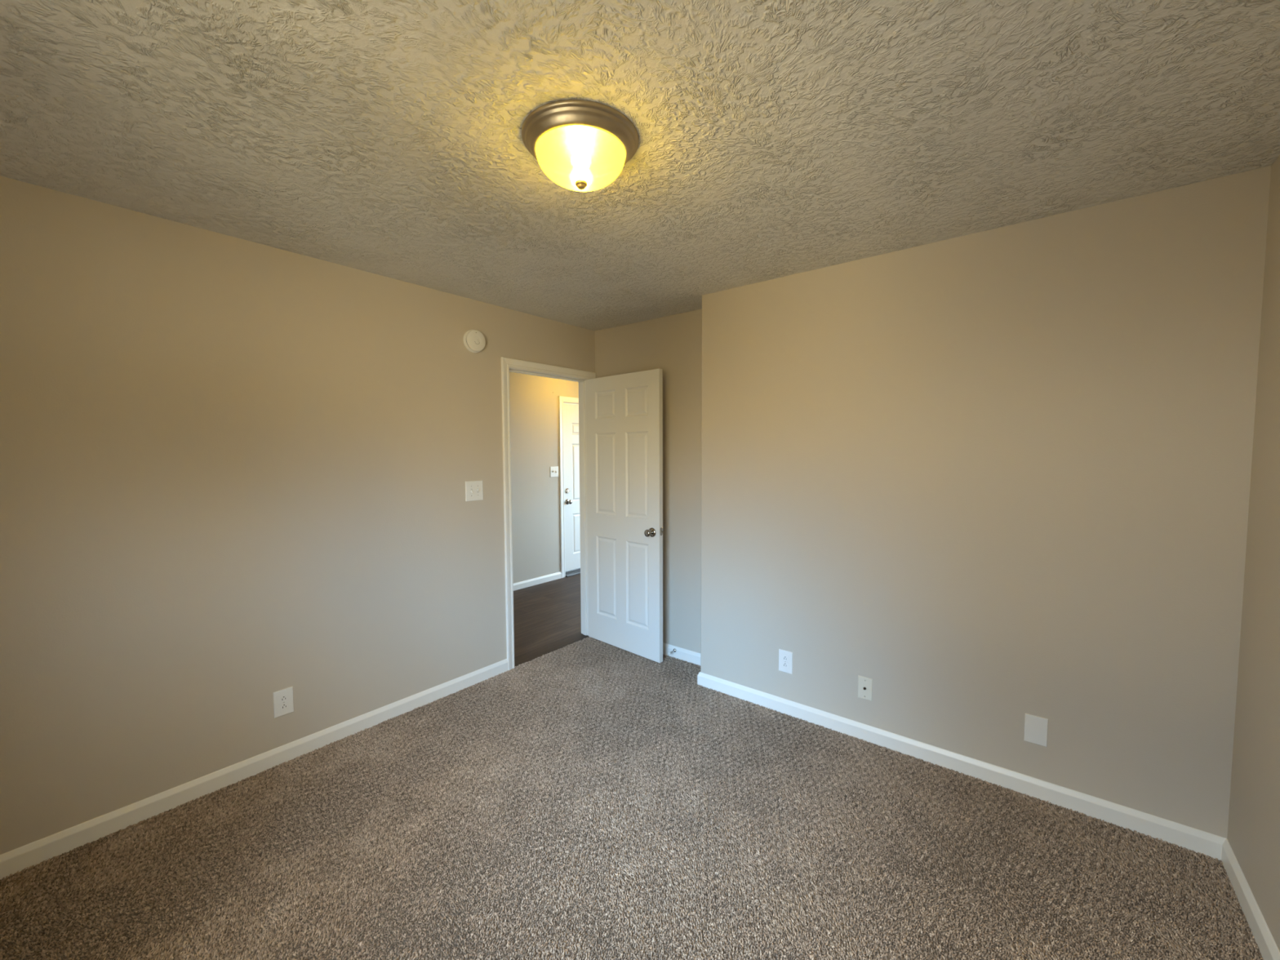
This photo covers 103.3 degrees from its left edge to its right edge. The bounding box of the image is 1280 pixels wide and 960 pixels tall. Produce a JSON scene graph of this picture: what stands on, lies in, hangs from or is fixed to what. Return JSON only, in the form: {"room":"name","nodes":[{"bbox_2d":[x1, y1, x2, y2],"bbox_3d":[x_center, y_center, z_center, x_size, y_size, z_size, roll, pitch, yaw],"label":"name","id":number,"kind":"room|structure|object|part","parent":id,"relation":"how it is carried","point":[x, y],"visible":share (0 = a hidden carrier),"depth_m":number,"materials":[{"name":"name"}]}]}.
{"room":"empty bedroom","nodes":[
{"label":"empty bedroom","id":0,"kind":"room"},
{"bbox_2d":[0,175,595,854],"bbox_3d":[-1.463,0.145,2.802,0.114,2.500,3.628,2,4,39],"label":"wall","id":1,"kind":"structure","parent":0,"point":[234,472],"depth_m":2.21,"materials":[{"name":"beige paint"}]},
{"bbox_2d":[0,658,508,879],"bbox_3d":[-1.689,1.328,2.481,0.014,0.097,2.507,2,4,39],"label":"baseboard","id":2,"kind":"structure","parent":1,"relation":"attached to","point":[35,852],"depth_m":2.23,"materials":[{"name":"white paint"}]},
{"bbox_2d":[273,686,293,718],"bbox_3d":[-1.716,1.071,2.438,0.008,0.125,0.080,2,4,39],"label":"wall outlet","id":3,"kind":"object","parent":1,"relation":"attached to","point":[283,703],"visible":1,"depth_m":2.43,"materials":[{"name":"white plastic"}]},
{"bbox_2d":[280,702,288,710],"bbox_3d":[-1.714,1.091,2.437,0.002,0.028,0.034,2,4,39],"label":"socket","id":4,"kind":"object","parent":3,"relation":"attached to","point":[283,706],"depth_m":2.44,"materials":[{"name":"white plastic"}]},
{"bbox_2d":[280,694,288,702],"bbox_3d":[-1.714,1.052,2.435,0.002,0.028,0.034,2,4,39],"label":"socket","id":5,"kind":"object","parent":3,"relation":"attached to","point":[283,698],"depth_m":2.44,"materials":[{"name":"white plastic"}]},
{"bbox_2d":[462,328,485,352],"bbox_3d":[-1.030,-0.870,3.163,0.044,0.142,0.142,2,4,39],"label":"smoke detector","id":6,"kind":"object","parent":1,"relation":"attached to","point":[474,341],"visible":1,"depth_m":3.14,"materials":[{"name":"white plastic"}]},
{"bbox_2d":[465,480,483,501],"bbox_3d":[-1.047,0.069,3.211,0.019,0.126,0.124,2,4,39],"label":"light switch","id":7,"kind":"object","parent":1,"relation":"attached to","point":[473,489],"visible":1,"depth_m":3.21,"materials":[{"name":"white plastic"}]},
{"bbox_2d":[501,356,595,670],"bbox_3d":[-0.681,0.230,3.782,0.146,2.132,0.886,2,4,39],"label":"door frame","id":8,"kind":"structure","parent":1,"relation":"attached to","point":[506,362],"depth_m":3.53,"materials":[{"name":"white paint"}]},
{"bbox_2d":[586,368,663,662],"bbox_3d":[-0.131,0.249,3.752,0.781,2.038,0.166,3,5,43],"label":"door","id":9,"kind":"structure","parent":8,"relation":"attached to","point":[624,411],"depth_m":3.70,"materials":[{"name":"white paint"}]},
{"bbox_3d":[0.060,0.367,3.505,0.053,0.053,0.052,3,5,43],"label":"knob","id":10,"kind":"part","parent":9,"relation":"part of","materials":[{"name":"silver metal"}]},
{"bbox_2d":[509,372,578,583],"bbox_3d":[-1.126,-0.028,5.805,0.114,2.500,5.314,2,4,39],"label":"wall","id":11,"kind":"structure","parent":0,"point":[534,406],"depth_m":5.66,"materials":[{"name":"beige paint"}]},
{"bbox_2d":[513,571,561,591],"bbox_3d":[-1.799,1.200,4.929,0.014,0.097,2.765,2,4,39],"label":"baseboard","id":12,"kind":"structure","parent":11,"relation":"attached to","point":[535,581],"depth_m":5.71,"materials":[{"name":"white paint"}]},
{"bbox_2d":[550,466,558,476],"bbox_3d":[-0.988,-0.097,5.867,0.019,0.122,0.124,2,4,39],"label":"light switch","id":13,"kind":"object","parent":11,"relation":"attached to","point":[553,469],"visible":1,"depth_m":5.87,"materials":[{"name":"white plastic"}]},
{"bbox_2d":[558,395,578,577],"bbox_3d":[-0.606,0.068,6.355,0.016,2.146,1.061,2,4,39],"label":"door frame","id":14,"kind":"structure","parent":11,"relation":"attached to","point":[562,399],"depth_m":5.96,"materials":[{"name":"white paint"}]},
{"bbox_2d":[563,403,580,571],"bbox_3d":[-0.612,0.076,6.361,0.112,2.009,0.914,2,4,39],"label":"door","id":15,"kind":"structure","parent":11,"relation":"in","point":[571,411],"depth_m":6.12,"materials":[{"name":"white paint"}]},
{"bbox_2d":[0,573,1262,959],"bbox_3d":[0.330,1.313,3.687,5.122,0.053,6.914,2,4,39],"label":"floor","id":16,"kind":"structure","parent":0,"point":[380,909],"depth_m":1.83,"materials":[{"name":"brown carpet"}]},
{"bbox_2d":[565,568,580,577],"bbox_3d":[-0.630,1.111,6.437,0.125,0.058,0.922,2,4,39],"label":"threshold","id":17,"kind":"object","parent":16,"relation":"on","point":[575,571],"visible":0.23,"depth_m":6.15,"materials":[{"name":"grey metal"}]},
{"bbox_2d":[0,636,1263,959],"bbox_3d":[-0.095,1.392,1.773,3.399,0.014,3.410,2,4,39],"label":"carpet","id":18,"kind":"object","parent":16,"relation":"on","point":[1195,873],"visible":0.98,"depth_m":1.89,"materials":[{"name":"brown carpet"}]},
{"bbox_2d":[0,0,1279,331],"bbox_3d":[-0.102,-1.075,1.634,3.388,0.060,3.400,2,4,39],"label":"ceiling","id":19,"kind":"structure","parent":0,"point":[777,139],"depth_m":1.45,"materials":[{"name":"white paint"}]},
{"bbox_2d":[521,99,638,191],"bbox_3d":[-0.180,-0.967,1.549,0.353,0.146,0.353,2,4,39],"label":"ceiling light","id":20,"kind":"object","parent":19,"relation":"attached to","point":[581,145],"visible":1,"depth_m":1.45,"materials":[{"name":"white glass"}]},
{"bbox_2d":[595,309,702,653],"bbox_3d":[1.046,0.122,3.039,3.502,2.500,0.114,2,4,39],"label":"wall","id":21,"kind":"structure","parent":0,"point":[672,344],"depth_m":3.59,"materials":[{"name":"beige paint"}]},
{"bbox_2d":[662,642,700,665],"bbox_3d":[0.093,1.246,3.791,1.149,0.097,0.014,2,4,39],"label":"baseboard","id":22,"kind":"structure","parent":21,"relation":"attached to","point":[688,655],"depth_m":3.61,"materials":[{"name":"white paint"}]},
{"bbox_2d":[700,165,1271,838],"bbox_3d":[1.335,0.148,2.572,2.239,2.500,0.255,2,4,39],"label":"wall","id":23,"kind":"structure","parent":0,"point":[989,479],"depth_m":2.18,"materials":[{"name":"beige paint"}]},
{"bbox_2d":[778,648,792,674],"bbox_3d":[0.824,1.029,2.867,0.080,0.125,0.008,2,4,39],"label":"wall outlet","id":24,"kind":"object","parent":23,"relation":"attached to","point":[785,657],"visible":1,"depth_m":2.86,"materials":[{"name":"white plastic"}]},
{"bbox_2d":[782,662,787,667],"bbox_3d":[0.823,1.049,2.866,0.034,0.028,0.002,2,4,39],"label":"socket","id":25,"kind":"object","parent":24,"relation":"attached to","point":[784,664],"depth_m":2.87,"materials":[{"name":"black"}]},
{"bbox_2d":[782,655,788,661],"bbox_3d":[0.822,1.010,2.864,0.034,0.028,0.002,2,4,39],"label":"socket","id":26,"kind":"object","parent":24,"relation":"attached to","point":[784,658],"depth_m":2.86,"materials":[{"name":"white plastic"}]},
{"bbox_2d":[857,675,872,701],"bbox_3d":[1.155,1.071,2.599,0.070,0.115,0.015,2,4,39],"label":"cable plate","id":27,"kind":"object","parent":23,"relation":"attached to","point":[864,684],"visible":1,"depth_m":2.60,"materials":[{"name":"beige plastic"}]},
{"bbox_2d":[697,671,1226,860],"bbox_3d":[1.250,1.313,2.538,2.252,0.097,0.014,2,4,39],"label":"baseboard","id":28,"kind":"structure","parent":23,"relation":"attached to","point":[1209,844],"depth_m":2.26,"materials":[{"name":"white paint"}]},
{"bbox_2d":[1023,713,1048,746],"bbox_3d":[1.697,1.072,2.169,0.078,0.121,0.006,2,4,39],"label":"blank plate","id":29,"kind":"object","parent":23,"relation":"attached to","point":[1036,727],"visible":1,"depth_m":2.17,"materials":[{"name":"white plastic"}]},
{"bbox_2d":[1226,155,1279,951],"bbox_3d":[1.232,0.263,0.568,0.114,2.500,3.514,2,4,39],"label":"wall","id":30,"kind":"structure","parent":0,"point":[1253,837],"depth_m":1.63,"materials":[{"name":"beige paint"}]},
{"bbox_2d":[1221,838,1279,959],"bbox_3d":[1.143,1.424,0.620,0.014,0.097,3.145,2,4,39],"label":"baseboard","id":31,"kind":"structure","parent":30,"relation":"attached to","point":[1268,949],"depth_m":1.60,"materials":[{"name":"white paint"}]}
]}

